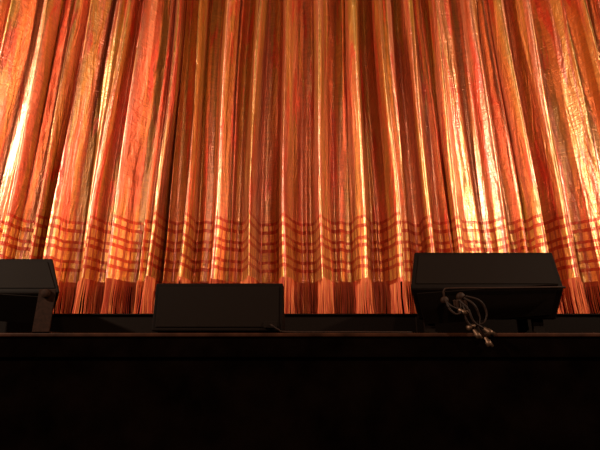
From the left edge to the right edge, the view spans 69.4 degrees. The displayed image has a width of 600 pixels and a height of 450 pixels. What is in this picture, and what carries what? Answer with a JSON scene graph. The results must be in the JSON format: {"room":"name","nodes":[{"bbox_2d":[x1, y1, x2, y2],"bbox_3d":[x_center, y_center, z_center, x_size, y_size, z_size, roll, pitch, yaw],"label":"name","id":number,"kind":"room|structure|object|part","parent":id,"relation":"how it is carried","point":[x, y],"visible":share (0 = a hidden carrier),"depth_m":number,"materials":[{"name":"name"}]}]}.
{"room":"auditorium","nodes":[
{"label":"auditorium","id":0,"kind":"room"},
{"bbox_2d":[0,357,599,449],"bbox_3d":[0.000,1.435,2.128,13.000,1.500,0.090,0,-17,0],"label":"wall","id":1,"kind":"structure","parent":0,"point":[47,403],"depth_m":2.24,"materials":[{"name":"black paint"}]},
{"bbox_2d":[0,337,599,356],"bbox_3d":[0.000,0.657,2.327,13.000,0.104,0.045,0,-17,0],"label":"stage edge","id":2,"kind":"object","parent":1,"relation":"attached to","point":[9,346],"depth_m":2.31,"materials":[{"name":"black wood"}]},
{"bbox_2d":[0,333,599,336],"bbox_3d":[0.000,0.595,2.341,13.000,0.021,0.055,0,-17,0],"label":"trim","id":3,"kind":"structure","parent":1,"relation":"attached to","point":[1,334],"depth_m":2.31,"materials":[{"name":"brown wood"}]},
{"bbox_2d":[270,324,412,332],"bbox_3d":[0.228,0.564,2.362,0.786,0.052,0.044,0,-17,-1],"label":"cable","id":4,"kind":"object","parent":3,"relation":"on","point":[273,326],"visible":0.9,"depth_m":2.36,"materials":[{"name":"rubber"}]},
{"bbox_2d":[54,281,599,313],"bbox_3d":[0.000,-1.237,6.600,13.000,5.974,0.100,0,-17,0],"label":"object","id":5,"kind":"structure","parent":0,"point":[99,291],"depth_m":5.85,"materials":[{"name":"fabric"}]},
{"bbox_3d":[0.000,1.174,4.054,13.000,0.126,3.560,0,-17,0],"label":"floor","id":6,"kind":"structure","parent":0,"visible":0},
{"bbox_2d":[0,259,59,332],"bbox_3d":[-1.792,0.429,2.569,0.916,0.431,0.434,0,-17,0],"label":"stage monitor","id":7,"kind":"object","parent":6,"relation":"on","point":[29,290],"visible":0.91,"depth_m":2.42,"materials":[{"name":"black paint"}]},
{"bbox_3d":[-1.773,0.455,2.423,0.816,0.186,0.106,1,-17,-2],"label":"panel","id":8,"kind":"part","parent":7,"relation":"part of","materials":[{"name":"black"}]},
{"bbox_2d":[0,262,54,287],"bbox_3d":[-1.788,0.284,2.473,0.851,0.167,0.080,0,-17,0],"label":"grille","id":9,"kind":"object","parent":7,"relation":"attached to","point":[12,274],"depth_m":2.47,"materials":[{"name":"black"}]},
{"bbox_3d":[-1.390,0.374,2.369,0.050,0.050,0.020,0,-17,0],"label":"knob","id":10,"kind":"part","parent":7,"relation":"part of","materials":[{"name":"black metal"}]},
{"bbox_3d":[-1.390,0.499,2.464,0.092,0.234,0.235,0,-17,0],"label":"bracket leg","id":11,"kind":"part","parent":7,"relation":"part of","materials":[{"name":"black metal"}]},
{"bbox_2d":[152,283,284,332],"bbox_3d":[-0.458,0.518,2.607,0.724,0.282,0.412,0,-17,0],"label":"stage monitor","id":12,"kind":"object","parent":6,"relation":"on","point":[178,307],"visible":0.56,"depth_m":2.42,"materials":[{"name":"black paint"}]},
{"bbox_3d":[-0.163,0.549,2.386,0.075,0.035,0.008,0,-17,0],"label":"jack plate","id":13,"kind":"part","parent":12,"relation":"part of","materials":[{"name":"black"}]},
{"bbox_2d":[0,0,599,313],"bbox_3d":[-0.037,-1.671,4.625,12.781,5.560,0.475,0,-17,0],"label":"stage curtain","id":14,"kind":"object","parent":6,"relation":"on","point":[320,146],"visible":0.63,"depth_m":4.45,"materials":[{"name":"fabric"}]},
{"bbox_2d":[0,314,599,332],"bbox_3d":[0.000,0.708,3.018,12.400,0.159,0.215,0,-17,0],"label":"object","id":15,"kind":"structure","parent":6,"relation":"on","point":[62,323],"depth_m":2.93,"materials":[{"name":"black paint"}]},
{"bbox_2d":[411,253,565,347],"bbox_3d":[1.058,0.443,2.542,0.884,0.550,0.478,0,-17,0],"label":"stage monitor","id":16,"kind":"object","parent":6,"relation":"on","point":[445,287],"visible":0.97,"depth_m":2.43,"materials":[{"name":"black paint"}]},
{"bbox_3d":[0.740,0.591,2.559,0.070,0.114,0.240,0,-17,0],"label":"yoke leg","id":17,"kind":"part","parent":16,"relation":"part of","materials":[{"name":"black paint"}]},
{"bbox_3d":[0.790,0.410,2.369,0.040,0.040,0.030,0,-17,0],"label":"knob","id":18,"kind":"part","parent":16,"relation":"part of","materials":[{"name":"black metal"}]},
{"bbox_3d":[0.830,0.442,2.327,0.092,0.088,0.042,0,-17,0],"label":"cord","id":19,"kind":"part","parent":16,"relation":"part of","materials":[{"name":"rubber"}]},
{"bbox_3d":[0.880,0.392,2.377,0.044,0.044,0.035,0,-17,0],"label":"knob","id":20,"kind":"part","parent":16,"relation":"part of","materials":[{"name":"black metal"}]},
{"bbox_3d":[0.893,0.483,2.313,0.061,0.156,0.025,-3,-17,11],"label":"cord","id":21,"kind":"part","parent":16,"relation":"part of","materials":[{"name":"rubber"}]},
{"bbox_3d":[0.914,0.473,2.308,0.118,0.164,0.049,0,-17,0],"label":"cord","id":22,"kind":"part","parent":16,"relation":"part of","materials":[{"name":"rubber"}]},
{"bbox_3d":[0.932,0.490,2.307,0.095,0.218,0.032,-2,-17,6],"label":"cord","id":23,"kind":"part","parent":16,"relation":"part of","materials":[{"name":"rubber"}]},
{"bbox_3d":[0.952,0.457,2.325,0.108,0.166,0.024,-1,-17,2],"label":"cord","id":24,"kind":"part","parent":16,"relation":"part of","materials":[{"name":"rubber"}]},
{"bbox_3d":[1.040,0.444,2.426,0.778,0.211,0.104,-1,-17,2],"label":"panel","id":25,"kind":"part","parent":16,"relation":"part of","materials":[{"name":"black"}]},
{"bbox_2d":[416,255,558,283],"bbox_3d":[1.052,0.254,2.482,0.813,0.180,0.082,0,-17,0],"label":"grille","id":26,"kind":"object","parent":16,"relation":"attached to","point":[430,269],"depth_m":2.48,"materials":[{"name":"black"}]},
{"bbox_3d":[1.360,0.591,2.559,0.070,0.114,0.240,0,-17,0],"label":"yoke leg","id":27,"kind":"part","parent":16,"relation":"part of","materials":[{"name":"black paint"}]}
]}

